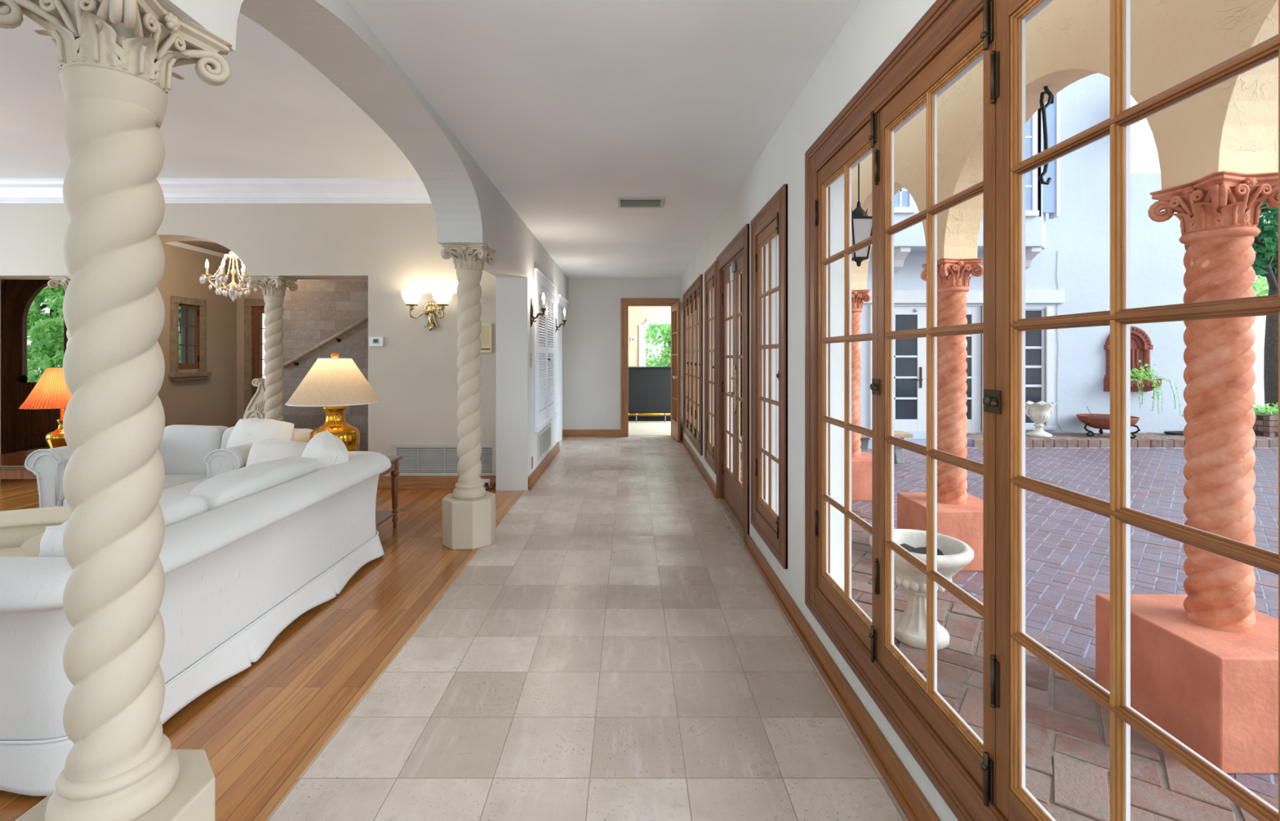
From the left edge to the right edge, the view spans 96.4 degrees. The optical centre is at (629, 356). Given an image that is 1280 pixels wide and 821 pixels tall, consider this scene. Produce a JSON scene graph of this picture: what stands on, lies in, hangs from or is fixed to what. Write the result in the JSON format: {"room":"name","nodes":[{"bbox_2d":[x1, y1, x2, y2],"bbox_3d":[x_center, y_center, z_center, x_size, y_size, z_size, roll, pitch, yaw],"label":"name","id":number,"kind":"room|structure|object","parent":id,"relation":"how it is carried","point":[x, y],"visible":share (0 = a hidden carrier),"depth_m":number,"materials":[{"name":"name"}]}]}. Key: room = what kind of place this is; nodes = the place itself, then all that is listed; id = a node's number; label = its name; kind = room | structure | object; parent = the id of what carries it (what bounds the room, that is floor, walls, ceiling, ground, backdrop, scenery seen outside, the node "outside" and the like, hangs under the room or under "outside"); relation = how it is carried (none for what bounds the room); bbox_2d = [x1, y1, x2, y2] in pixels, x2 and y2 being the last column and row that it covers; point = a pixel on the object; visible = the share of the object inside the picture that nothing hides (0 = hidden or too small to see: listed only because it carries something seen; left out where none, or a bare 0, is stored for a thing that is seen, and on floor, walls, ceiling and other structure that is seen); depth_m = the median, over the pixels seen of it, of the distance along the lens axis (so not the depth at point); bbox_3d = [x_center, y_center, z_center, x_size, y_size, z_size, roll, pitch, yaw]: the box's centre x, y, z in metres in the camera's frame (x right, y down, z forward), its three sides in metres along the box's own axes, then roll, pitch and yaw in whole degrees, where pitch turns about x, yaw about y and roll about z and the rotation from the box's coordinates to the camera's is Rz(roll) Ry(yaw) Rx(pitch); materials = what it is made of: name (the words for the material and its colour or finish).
{"room":"house hallway","nodes":[
{"label":"house hallway","id":0,"kind":"room"},
{"bbox_2d":[156,241,236,427],"bbox_3d":[-5.820,-0.070,7.225,0.100,2.800,2.350,0,0,0],"label":"wall","id":1,"kind":"structure","parent":0,"point":[211,401],"depth_m":7.73,"materials":[{"name":"paint"}]},
{"bbox_2d":[168,295,211,381],"bbox_3d":[-5.745,-0.225,7.470,0.110,1.070,0.640,0,0,0],"label":"window","id":2,"kind":"structure","parent":1,"relation":"in","point":[200,305],"depth_m":7.46,"materials":[{"name":"wood"}]},
{"bbox_2d":[180,306,192,364],"bbox_3d":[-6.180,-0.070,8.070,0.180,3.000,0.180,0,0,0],"label":"window pane","id":3,"kind":"object","parent":2,"relation":"attached to","point":[182,308],"visible":0.04,"depth_m":7.98,"materials":[{"name":"glass"}]},
{"bbox_2d":[162,241,239,261],"bbox_3d":[-5.753,-1.420,7.225,0.035,0.060,2.350,0,0,0],"label":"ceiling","id":4,"kind":"structure","parent":1,"relation":"attached to","point":[176,244],"depth_m":7.58,"materials":[{"name":"white paint"}]},
{"bbox_2d":[180,240,231,254],"bbox_3d":[-5.400,-1.520,7.300,6.000,0.100,2.600,0,0,0],"label":"ceiling","id":5,"kind":"structure","parent":0,"point":[212,246],"depth_m":7.58,"materials":[{"name":"paint"}]},
{"bbox_2d":[199,251,262,302],"bbox_3d":[-4.488,-1.041,6.479,0.629,0.858,0.638,0,0,0],"label":"chandelier","id":6,"kind":"object","parent":5,"relation":"hanging from","point":[233,294],"visible":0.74,"depth_m":6.41,"materials":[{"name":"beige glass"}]},
{"bbox_2d":[0,12,420,178],"bbox_3d":[-4.840,-1.800,1.600,7.120,0.100,8.400,0,0,0],"label":"ceiling","id":7,"kind":"structure","parent":0,"point":[276,115],"depth_m":4.25,"materials":[{"name":"paint"}]},
{"bbox_2d":[0,204,495,482],"bbox_3d":[-4.862,-0.270,5.900,7.075,3.200,0.300,0,0,0],"label":"wall","id":8,"kind":"structure","parent":0,"point":[394,247],"depth_m":5.75,"materials":[{"name":"paint"}]},
{"bbox_2d":[0,178,431,204],"bbox_3d":[-4.862,-1.641,5.691,7.075,0.218,0.118,0,0,0],"label":"crown molding","id":9,"kind":"structure","parent":8,"relation":"attached to","point":[12,191],"depth_m":5.69,"materials":[{"name":"white paint"}]},
{"bbox_2d":[368,337,383,346],"bbox_3d":[-2.540,-0.145,5.735,0.140,0.096,0.030,0,0,0],"label":"thermostat","id":10,"kind":"object","parent":8,"relation":"attached to","point":[373,341],"visible":1,"depth_m":5.72,"materials":[{"name":"white plastic"}]},
{"bbox_2d":[400,291,453,331],"bbox_3d":[-1.985,-0.438,5.636,0.494,0.374,0.266,0,0,0],"label":"wall sconce","id":11,"kind":"object","parent":8,"relation":"attached to","point":[431,308],"visible":1,"depth_m":5.58,"materials":[{"name":"gold metal"}]},
{"bbox_2d":[377,475,495,488],"bbox_3d":[-1.978,1.268,5.732,1.305,0.125,0.035,0,0,0],"label":"baseboard","id":12,"kind":"structure","parent":8,"relation":"attached to","point":[384,482],"depth_m":5.73,"materials":[{"name":"brown wood"}]},
{"bbox_2d":[391,444,495,475],"bbox_3d":[-1.860,1.042,5.744,1.050,0.320,0.017,0,0,0],"label":"air vent","id":13,"kind":"object","parent":8,"relation":"in","point":[418,460],"visible":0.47,"depth_m":5.74,"materials":[{"name":"white metal"}]},
{"bbox_2d":[480,323,492,352],"bbox_3d":[-1.463,-0.182,5.719,0.170,0.296,0.062,0,0,0],"label":"intercom","id":14,"kind":"object","parent":8,"relation":"attached to","point":[486,335],"visible":0.54,"depth_m":5.70,"materials":[{"name":"beige plastic"}]},
{"bbox_2d":[480,327,488,345],"bbox_3d":[-1.467,-0.203,5.699,0.132,0.192,0.003,0,0,0],"label":"speaker grille","id":15,"kind":"object","parent":14,"relation":"attached to","point":[484,335],"depth_m":5.70,"materials":[{"name":"beige plastic"}]},
{"bbox_2d":[236,259,263,422],"bbox_3d":[-4.150,-0.070,8.450,3.500,2.800,0.100,0,0,0],"label":"wall","id":16,"kind":"structure","parent":0,"point":[258,295],"depth_m":8.40,"materials":[{"name":"paint"}]},
{"bbox_2d":[244,298,265,413],"bbox_3d":[-5.140,0.245,8.410,1.000,2.170,0.100,0,0,0],"label":"door","id":17,"kind":"structure","parent":16,"relation":"in","point":[253,328],"depth_m":8.36,"materials":[{"name":"wood"}]},
{"bbox_2d":[281,280,368,451],"bbox_3d":[-3.345,-0.070,6.960,1.850,2.800,0.120,0,0,0],"label":"wall","id":18,"kind":"structure","parent":0,"point":[318,310],"depth_m":6.90,"materials":[{"name":"stone"}]},
{"bbox_2d":[281,315,368,368],"bbox_3d":[-3.573,-0.204,6.858,1.292,0.756,0.084,0,0,0],"label":"handrail","id":19,"kind":"object","parent":18,"relation":"attached to","point":[365,319],"visible":0.69,"depth_m":6.82,"materials":[{"name":"wood"}]},
{"bbox_2d":[163,0,568,490],"bbox_3d":[-1.169,-0.270,3.485,0.313,3.200,12.170,0,0,0],"label":"wall","id":20,"kind":"structure","parent":0,"point":[331,35],"depth_m":3.60,"materials":[{"name":"paint"}]},
{"bbox_2d":[529,293,546,326],"bbox_3d":[-0.932,-0.475,5.840,0.160,0.350,0.080,0,0,0],"label":"candle sconce","id":21,"kind":"object","parent":20,"relation":"attached to","point":[543,308],"visible":1,"depth_m":5.83,"materials":[{"name":"brown metal"}]},
{"bbox_2d":[528,441,559,490],"bbox_3d":[-0.995,1.268,6.867,0.034,0.125,2.385,0,0,0],"label":"baseboard","id":22,"kind":"structure","parent":20,"relation":"attached to","point":[533,478],"depth_m":6.49,"materials":[{"name":"brown wood"}]},
{"bbox_2d":[537,423,551,461],"bbox_3d":[-1.006,1.005,6.775,0.012,0.300,1.010,0,0,0],"label":"air vent","id":23,"kind":"object","parent":20,"relation":"in","point":[544,437],"visible":1,"depth_m":6.67,"materials":[{"name":"white metal"}]},
{"bbox_2d":[533,267,557,431],"bbox_3d":[-0.982,-0.065,6.820,0.058,1.730,1.600,0,0,0],"label":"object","id":24,"kind":"object","parent":20,"relation":"attached to","point":[544,326],"visible":0.99,"depth_m":6.66,"materials":[{"name":"white paint"}]},
{"bbox_2d":[557,293,569,441],"bbox_3d":[-1.045,0.230,8.615,0.150,2.200,1.170,0,0,0],"label":"door","id":25,"kind":"structure","parent":20,"relation":"in","point":[562,302],"depth_m":8.98,"materials":[{"name":"white paint"}]},
{"bbox_2d":[0,421,908,820],"bbox_3d":[-2.950,1.358,5.575,10.900,0.064,16.350,0,0,0],"label":"floor","id":26,"kind":"structure","parent":0,"point":[617,650],"depth_m":2.32,"materials":[{"name":"tile"}]},
{"bbox_2d":[0,447,49,479],"bbox_3d":[-4.500,1.055,4.515,1.000,0.550,0.910,0,0,0],"label":"end table","id":27,"kind":"object","parent":26,"relation":"on","point":[11,464],"visible":0.02,"depth_m":4.09,"materials":[{"name":"brown wood"}]},
{"bbox_2d":[18,368,71,448],"bbox_3d":[-4.560,0.438,4.600,0.483,0.685,0.483,0,0,0],"label":"table lamp","id":28,"kind":"object","parent":27,"relation":"on","point":[51,391],"visible":0.51,"depth_m":4.47,"materials":[{"name":"orange fabric"}]},
{"bbox_2d":[0,506,72,557],"bbox_3d":[-3.096,1.053,2.538,1.367,0.554,0.838,0,0,-22],"label":"armchair","id":29,"kind":"object","parent":26,"relation":"on","point":[21,531],"visible":0.16,"depth_m":2.83,"materials":[{"name":"beige fabric"}]},
{"bbox_2d":[0,546,26,557],"bbox_3d":[-3.020,1.000,2.450,0.800,0.192,0.600,0,0,-24],"label":"seat cushion","id":30,"kind":"object","parent":29,"relation":"on","point":[5,552],"depth_m":2.66,"materials":[{"name":"beige fabric"}]},
{"bbox_2d":[47,275,71,347],"bbox_3d":[-5.690,0.260,5.900,0.344,2.140,0.344,0,0,0],"label":"twisted column","id":31,"kind":"structure","parent":26,"relation":"on","point":[65,280],"depth_m":5.78,"materials":[{"name":"beige stone"}]},
{"bbox_2d":[0,0,232,820],"bbox_3d":[-1.158,0.274,1.290,0.344,2.112,0.344,0,0,0],"label":"twisted column","id":32,"kind":"structure","parent":26,"relation":"on","point":[116,59],"depth_m":1.23,"materials":[{"name":"beige stone"}]},
{"bbox_2d":[24,424,312,507],"bbox_3d":[-3.103,0.920,4.142,1.347,0.796,1.165,0,0,0],"label":"sofa","id":33,"kind":"object","parent":26,"relation":"on","point":[191,455],"visible":0.17,"depth_m":3.94,"materials":[{"name":"beige fabric"}]},
{"bbox_2d":[62,474,207,506],"bbox_3d":[-3.328,0.955,3.920,0.475,0.198,0.720,0,0,0],"label":"seat cushion","id":34,"kind":"object","parent":33,"relation":"on","point":[171,480],"depth_m":4.03,"materials":[{"name":"beige fabric"}]},
{"bbox_2d":[162,476,207,493],"bbox_3d":[-2.862,0.955,3.920,0.445,0.198,0.720,0,0,0],"label":"seat cushion","id":35,"kind":"object","parent":33,"relation":"on","point":[186,487],"depth_m":3.80,"materials":[{"name":"beige fabric"}]},
{"bbox_2d":[157,424,228,475],"bbox_3d":[-3.327,0.728,4.371,0.496,0.413,0.245,0,0,0],"label":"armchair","id":36,"kind":"object","parent":33,"relation":"on","point":[183,449],"depth_m":4.28,"materials":[{"name":"white fabric"}]},
{"bbox_2d":[220,426,235,448],"bbox_3d":[-2.865,0.732,4.370,0.468,0.414,0.236,0,0,0],"label":"cushion","id":37,"kind":"object","parent":33,"relation":"on","point":[225,433],"depth_m":4.30,"materials":[{"name":"white fabric"}]},
{"bbox_2d":[226,417,294,448],"bbox_3d":[-2.700,0.689,4.160,0.516,0.458,0.242,0,0,11],"label":"throw pillow","id":38,"kind":"object","parent":33,"relation":"on","point":[246,431],"visible":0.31,"depth_m":4.12,"materials":[{"name":"white fabric"}]},
{"bbox_2d":[0,451,391,795],"bbox_3d":[-1.989,0.945,2.800,0.843,0.770,2.310,0,0,0],"label":"sofa","id":39,"kind":"object","parent":26,"relation":"on","point":[251,549],"visible":0.78,"depth_m":2.29,"materials":[{"name":"beige fabric"}]},
{"bbox_2d":[40,524,64,554],"bbox_3d":[-1.865,0.756,2.017,0.349,0.351,0.201,0,0,0],"label":"throw pillow","id":40,"kind":"object","parent":39,"relation":"on","point":[49,530],"visible":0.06,"depth_m":1.96,"materials":[{"name":"white fabric"}]},
{"bbox_2d":[38,491,208,557],"bbox_3d":[-1.925,0.755,2.210,0.238,0.388,0.590,0,0,0],"label":"cushion","id":41,"kind":"object","parent":39,"relation":"on","point":[176,507],"depth_m":2.29,"materials":[{"name":"beige fabric"}]},
{"bbox_2d":[189,456,318,511],"bbox_3d":[-1.925,0.756,2.966,0.233,0.393,0.906,0,0,0],"label":"cushion","id":42,"kind":"object","parent":39,"relation":"on","point":[225,488],"depth_m":2.79,"materials":[{"name":"beige fabric"}]},
{"bbox_2d":[245,440,307,466],"bbox_3d":[-2.220,0.731,3.630,0.389,0.388,0.265,0,0,0],"label":"throw pillow","id":43,"kind":"object","parent":39,"relation":"on","point":[261,451],"visible":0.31,"depth_m":3.57,"materials":[{"name":"white fabric"}]},
{"bbox_2d":[301,430,348,471],"bbox_3d":[-1.901,0.696,3.529,0.275,0.444,0.455,0,0,-36],"label":"throw pillow","id":44,"kind":"object","parent":39,"relation":"on","point":[328,450],"visible":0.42,"depth_m":3.42,"materials":[{"name":"white fabric"}]},
{"bbox_2d":[248,275,297,421],"bbox_3d":[-3.670,0.260,5.900,0.344,2.140,0.344,0,0,0],"label":"twisted column","id":45,"kind":"structure","parent":26,"relation":"on","point":[273,287],"depth_m":5.83,"materials":[{"name":"beige stone"}]},
{"bbox_2d":[242,377,309,429],"bbox_3d":[-4.090,0.790,6.450,0.740,1.079,0.420,0,0,0],"label":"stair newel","id":46,"kind":"structure","parent":26,"relation":"on","point":[255,409],"depth_m":6.40,"materials":[{"name":"beige stone"}]},
{"bbox_2d":[253,490,524,820],"bbox_3d":[-1.058,1.353,1.530,0.033,0.054,8.260,0,0,0],"label":"trim","id":47,"kind":"structure","parent":26,"relation":"on","point":[273,802],"depth_m":2.18,"materials":[{"name":"brown wood"}]},
{"bbox_2d":[375,455,402,527],"bbox_3d":[-2.080,1.055,4.255,0.600,0.550,0.470,0,0,0],"label":"end table","id":48,"kind":"object","parent":26,"relation":"on","point":[381,517],"visible":0.21,"depth_m":4.42,"materials":[{"name":"brown wood"}]},
{"bbox_2d":[284,352,382,451],"bbox_3d":[-2.200,0.377,4.270,0.643,0.806,0.643,0,0,0],"label":"table lamp","id":49,"kind":"object","parent":48,"relation":"on","point":[335,384],"visible":0.86,"depth_m":4.13,"materials":[{"name":"beige fabric"}]},
{"bbox_2d":[375,511,395,527],"bbox_3d":[-2.080,1.216,4.255,0.540,0.017,0.410,0,0,0],"label":"shelf","id":50,"kind":"object","parent":48,"relation":"attached to","point":[381,516],"depth_m":4.34,"materials":[{"name":"brown wood"}]},
{"bbox_2d":[440,242,496,549],"bbox_3d":[-1.150,0.274,4.100,0.344,2.112,0.344,0,0,0],"label":"twisted column","id":51,"kind":"structure","parent":26,"relation":"on","point":[468,513],"depth_m":4.02,"materials":[{"name":"beige stone"}]},
{"bbox_2d":[628,366,671,422],"bbox_3d":[0.200,0.772,11.783,2.880,1.115,0.715,0,0,0],"label":"bar counter","id":52,"kind":"object","parent":26,"relation":"on","point":[649,387],"depth_m":11.62,"materials":[{"name":"black fabric"}]},
{"bbox_2d":[347,0,861,279],"bbox_3d":[-0.055,-1.327,3.485,2.010,0.100,12.170,0,0,0],"label":"ceiling","id":53,"kind":"structure","parent":0,"point":[570,108],"depth_m":2.83,"materials":[{"name":"paint"}]},
{"bbox_2d":[617,197,664,208],"bbox_3d":[0.090,-1.272,4.745,0.380,0.013,0.290,0,0,0],"label":"ceiling vent","id":54,"kind":"object","parent":53,"relation":"in","point":[623,202],"visible":1,"depth_m":4.76,"materials":[{"name":"white metal"}]},
{"bbox_2d":[562,279,679,429],"bbox_3d":[-0.145,0.026,9.510,1.950,2.607,0.120,0,0,0],"label":"wall","id":55,"kind":"structure","parent":0,"point":[591,331],"depth_m":9.45,"materials":[{"name":"paint"}]},
{"bbox_2d":[563,429,620,436],"bbox_3d":[-0.630,1.271,9.440,0.980,0.118,0.020,0,0,0],"label":"baseboard","id":56,"kind":"structure","parent":55,"relation":"attached to","point":[566,433],"depth_m":9.43,"materials":[{"name":"brown wood"}]},
{"bbox_2d":[620,297,683,441],"bbox_3d":[0.346,0.188,9.201,0.995,2.285,0.738,0,0,0],"label":"door","id":57,"kind":"structure","parent":55,"relation":"in","point":[674,303],"depth_m":9.42,"materials":[{"name":"brown wood"}]},
{"bbox_2d":[628,306,671,366],"bbox_3d":[0.100,-0.020,13.675,4.600,2.700,0.150,0,0,0],"label":"wall","id":58,"kind":"structure","parent":0,"point":[637,315],"depth_m":13.60,"materials":[{"name":"beige paint"}]},
{"bbox_2d":[639,318,671,366],"bbox_3d":[1.075,-0.080,13.592,1.750,1.620,0.145,0,0,0],"label":"window","id":59,"kind":"structure","parent":58,"relation":"in","point":[642,328],"depth_m":13.56,"materials":[{"name":"white paint"}]},
{"bbox_2d":[740,273,742,452],"bbox_3d":[0.100,-0.362,9.560,4.800,3.915,0.120,0,0,0],"label":"wall","id":60,"kind":"structure","parent":0,"point":[741,273],"depth_m":9.50,"materials":[{"name":"beige paint"}]},
{"bbox_2d":[680,0,958,820],"bbox_3d":[0.890,-0.470,3.485,0.120,3.600,12.170,0,0,0],"label":"wall","id":61,"kind":"structure","parent":0,"point":[875,28],"depth_m":2.72,"materials":[{"name":"paint"}]},
{"bbox_2d":[683,274,702,455],"bbox_3d":[0.893,0.117,7.610,0.185,2.105,2.170,0,0,0],"label":"window","id":62,"kind":"structure","parent":61,"relation":"in","point":[693,296],"depth_m":7.55,"materials":[{"name":"brown wood"}]},
{"bbox_2d":[680,432,715,497],"bbox_3d":[0.813,1.284,7.405,0.034,0.092,4.090,0,0,0],"label":"baseboard","id":63,"kind":"structure","parent":61,"relation":"attached to","point":[710,483],"depth_m":6.55,"materials":[{"name":"brown wood"}]},
{"bbox_2d":[704,260,715,474],"bbox_3d":[0.893,0.125,5.815,0.185,2.060,0.780,0,0,0],"label":"window","id":64,"kind":"structure","parent":61,"relation":"in","point":[710,273],"depth_m":5.96,"materials":[{"name":"brown wood"}]},
{"bbox_2d":[715,223,749,544],"bbox_3d":[0.867,0.205,4.668,0.166,2.250,1.395,0,0,0],"label":"door","id":65,"kind":"structure","parent":61,"relation":"in","point":[732,495],"depth_m":4.68,"materials":[{"name":"brown wood"}]},
{"bbox_2d":[750,183,787,568],"bbox_3d":[0.893,0.125,3.420,0.185,2.060,0.830,0,0,0],"label":"window","id":66,"kind":"structure","parent":61,"relation":"in","point":[771,222],"depth_m":3.42,"materials":[{"name":"brown wood"}]},
{"bbox_2d":[744,534,940,820],"bbox_3d":[0.813,1.284,0.690,0.034,0.092,6.580,0,0,0],"label":"baseboard","id":67,"kind":"structure","parent":61,"relation":"attached to","point":[915,806],"depth_m":2.07,"materials":[{"name":"brown wood"}]},
{"bbox_2d":[804,0,1279,820],"bbox_3d":[0.893,0.117,1.291,0.185,2.115,2.708,0,0,0],"label":"french doors","id":68,"kind":"structure","parent":61,"relation":"in","point":[978,780],"depth_m":1.32,"materials":[{"name":"brown wood"}]},
{"bbox_3d":[-7.135,-0.070,7.075,2.530,2.800,0.150,0,0,0],"label":"wall","id":69,"kind":"structure","parent":0,"visible":0},
{"bbox_2d":[0,280,68,454],"bbox_3d":[-6.920,0.050,7.005,1.640,2.560,0.170,0,0,0],"label":"door","id":70,"kind":"structure","parent":69,"relation":"in","point":[21,429],"depth_m":7.03,"materials":[{"name":"brown wood"}]},
{"label":"outside","id":71,"kind":"structure","parent":0,"visible":0},
{"bbox_3d":[-6.775,1.480,9.000,18.450,0.100,30.000,0,0,0],"label":"garden","id":72,"kind":"object","parent":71,"visible":0},
{"bbox_2d":[26,281,63,382],"bbox_3d":[-9.930,-0.350,9.428,3.313,3.571,1.207,0,0,0],"label":"tree","id":73,"kind":"object","parent":72,"relation":"on","point":[45,331],"visible":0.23,"depth_m":9.12,"materials":[{"name":"green plant"}]},
{"bbox_2d":[178,306,180,364],"bbox_3d":[-7.375,0.002,9.315,1.272,2.866,0.832,0,0,0],"label":"tree","id":74,"kind":"object","parent":72,"relation":"on","point":[179,306],"visible":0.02,"depth_m":9.10,"materials":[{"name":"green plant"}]},
{"bbox_2d":[645,324,671,366],"bbox_3d":[1.233,-0.006,16.081,3.429,2.873,1.794,0,0,0],"label":"tree","id":75,"kind":"object","parent":72,"relation":"on","point":[664,330],"visible":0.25,"depth_m":15.66,"materials":[{"name":"green plant"}]},
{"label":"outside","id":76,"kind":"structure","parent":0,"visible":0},
{"bbox_2d":[740,461,1259,820],"bbox_3d":[1.625,1.647,1.800,1.350,0.097,15.600,0,0,0],"label":"floor","id":77,"kind":"structure","parent":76,"point":[1051,734],"depth_m":2.45,"materials":[{"name":"brick"}]},
{"bbox_2d":[740,452,1278,820],"bbox_3d":[1.655,1.604,4.836,1.684,0.034,9.595,0,0,0],"label":"terrace","id":78,"kind":"object","parent":77,"relation":"on","point":[1081,788],"visible":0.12,"depth_m":2.40,"materials":[{"name":"brick"}]},
{"bbox_2d":[869,528,973,650],"bbox_3d":[1.636,1.321,3.230,0.524,0.549,0.524,0,0,0],"label":"birdbath","id":79,"kind":"object","parent":78,"relation":"on","point":[953,554],"visible":0.56,"depth_m":3.16,"materials":[{"name":"white stone"}]},
{"bbox_2d":[869,528,973,593],"bbox_3d":[1.636,1.178,3.230,0.524,0.264,0.524,0,0,0],"label":"bowl","id":80,"kind":"object","parent":79,"relation":"on","point":[953,554],"depth_m":3.13,"materials":[{"name":"white stone"}]},
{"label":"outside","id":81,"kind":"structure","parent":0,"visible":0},
{"bbox_2d":[851,439,1278,799],"bbox_3d":[9.150,1.646,7.000,13.700,0.098,26.000,0,0,0],"label":"courtyard","id":82,"kind":"object","parent":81,"point":[922,442],"depth_m":5.13,"materials":[{"name":"brick"}]},
{"bbox_2d":[851,289,871,501],"bbox_3d":[2.545,0.423,6.590,0.590,2.343,0.590,0,0,0],"label":"column","id":83,"kind":"structure","parent":82,"relation":"on","point":[861,462],"depth_m":6.48,"materials":[{"name":"orange stone"}]},
{"bbox_2d":[860,431,912,463],"bbox_3d":[3.760,1.370,8.610,0.820,0.450,0.380,0,0,0],"label":"garden bench","id":84,"kind":"object","parent":82,"relation":"on","point":[898,451],"visible":0.42,"depth_m":8.53,"materials":[{"name":"grey stone"}]},
{"bbox_2d":[897,257,983,571],"bbox_3d":[2.545,0.423,4.530,0.590,2.343,0.590,0,0,0],"label":"column","id":85,"kind":"structure","parent":82,"relation":"on","point":[960,513],"depth_m":4.44,"materials":[{"name":"orange stone"}]},
{"bbox_2d":[860,72,1186,439],"bbox_3d":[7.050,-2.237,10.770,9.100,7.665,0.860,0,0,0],"label":"house","id":86,"kind":"structure","parent":82,"relation":"on","point":[1068,219],"depth_m":11.00,"materials":[{"name":"paint"}]},
{"bbox_2d":[1103,326,1161,391],"bbox_3d":[9.539,0.056,10.860,0.870,1.261,0.320,0,0,0],"label":"wall planter","id":87,"kind":"object","parent":86,"relation":"attached to","point":[1140,340],"visible":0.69,"depth_m":10.93,"materials":[{"name":"brown ceramic"}]},
{"bbox_2d":[1130,360,1182,416],"bbox_3d":[9.733,0.596,10.824,1.164,1.067,0.412,0,0,0],"label":"trailing plant","id":88,"kind":"object","parent":87,"relation":"in","point":[1137,374],"visible":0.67,"depth_m":10.69,"materials":[{"name":"green plant"}]},
{"bbox_2d":[851,0,1278,289],"bbox_3d":[2.545,-0.362,3.913,0.260,3.915,11.375,0,0,0],"label":"wall","id":89,"kind":"structure","parent":82,"relation":"on","point":[1232,125],"depth_m":2.68,"materials":[{"name":"beige paint"}]},
{"bbox_2d":[1038,85,1054,185],"bbox_3d":[2.550,-1.368,3.502,0.091,0.640,0.022,0,0,0],"label":"iron hook","id":90,"kind":"object","parent":89,"relation":"hanging from","point":[1051,98],"visible":0.95,"depth_m":3.49,"materials":[{"name":"black metal"}]},
{"bbox_2d":[966,432,1275,447],"bbox_3d":[9.250,1.560,10.525,6.500,0.170,0.950,0,0,0],"label":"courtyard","id":91,"kind":"object","parent":82,"relation":"on","point":[970,442],"visible":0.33,"depth_m":10.22,"materials":[{"name":"brown brick"}]},
{"bbox_2d":[965,432,1278,447],"bbox_3d":[9.252,1.538,10.514,6.464,0.154,1.028,0,0,0],"label":"step","id":92,"kind":"structure","parent":91,"relation":"on","point":[1139,442],"depth_m":10.00,"materials":[{"name":"brick"}]},
{"bbox_2d":[1025,400,1056,437],"bbox_3d":[7.541,1.156,10.550,0.515,0.628,0.515,0,0,22],"label":"urn","id":93,"kind":"object","parent":92,"relation":"on","point":[1039,412],"visible":0.97,"depth_m":10.45,"materials":[{"name":"white stone"}]},
{"bbox_2d":[1025,400,1056,423],"bbox_3d":[7.541,1.036,10.550,0.515,0.388,0.515,0,0,-23],"label":"bowl","id":94,"kind":"object","parent":93,"relation":"on","point":[1039,412],"depth_m":10.44,"materials":[{"name":"white stone"}]},
{"bbox_2d":[1076,406,1110,436],"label":"bowl planter","id":95,"kind":"object","parent":92,"relation":"on","point":[1100,422],"depth_m":10.44,"materials":[{"name":"brown ceramic"}]},
{"bbox_2d":[1076,413,1139,430],"bbox_3d":[8.758,1.215,10.500,0.900,0.230,0.900,0,0,0],"label":"bowl","id":96,"kind":"object","parent":95,"relation":"on","point":[1100,421],"depth_m":10.37,"materials":[{"name":"brown ceramic"}]},
{"bbox_2d":[1164,431,1183,435],"bbox_3d":[10.281,1.431,10.620,0.674,0.072,0.343,0,0,0],"label":"garden hose","id":97,"kind":"object","parent":92,"relation":"on","point":[1167,433],"visible":0.48,"depth_m":10.57,"materials":[{"name":"black rubber"}]},
{"bbox_2d":[1095,170,1278,773],"bbox_3d":[2.545,0.423,2.475,0.590,2.343,0.590,0,0,0],"label":"column","id":98,"kind":"structure","parent":82,"relation":"on","point":[1204,662],"depth_m":2.39,"materials":[{"name":"orange stone"}]},
{"bbox_2d":[1251,315,1266,408],"bbox_3d":[17.500,0.203,16.100,17.000,2.785,0.240,0,0,0],"label":"wall","id":99,"kind":"structure","parent":82,"relation":"on","point":[1259,326],"depth_m":16.00,"materials":[{"name":"white paint"}]},
{"bbox_2d":[1251,275,1268,296],"bbox_3d":[17.501,-0.645,18.089,8.586,4.526,2.661,0,0,0],"label":"tree","id":100,"kind":"object","parent":82,"relation":"on","point":[1262,283],"visible":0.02,"depth_m":17.41,"materials":[{"name":"green plant"}]},
{"bbox_2d":[1251,194,1278,412],"bbox_3d":[12.609,-2.232,11.720,6.466,7.686,2.877,0,0,-8],"label":"tree","id":101,"kind":"object","parent":82,"relation":"on","point":[1265,245],"visible":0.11,"depth_m":11.54,"materials":[{"name":"green plant"}]},
{"bbox_2d":[1252,412,1278,437],"bbox_3d":[13.110,1.338,10.800,2.980,0.514,0.800,0,0,0],"label":"brick planter","id":102,"kind":"object","parent":82,"relation":"on","point":[1265,425],"visible":0.42,"depth_m":10.46,"materials":[{"name":"brick"}]},
{"bbox_2d":[1252,402,1278,415],"bbox_3d":[12.553,0.982,10.824,1.827,0.279,0.827,0,0,0],"label":"ground cover","id":103,"kind":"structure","parent":102,"relation":"on","point":[1270,411],"depth_m":10.71,"materials":[{"name":"green plant"}]},
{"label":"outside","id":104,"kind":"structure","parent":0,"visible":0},
{"bbox_2d":[851,163,871,266],"bbox_3d":[2.000,-1.525,5.000,0.256,1.490,0.255,0,0,0],"label":"hanging lantern","id":105,"kind":"object","parent":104,"point":[861,224],"visible":0.62,"depth_m":4.93,"materials":[{"name":"metal"}]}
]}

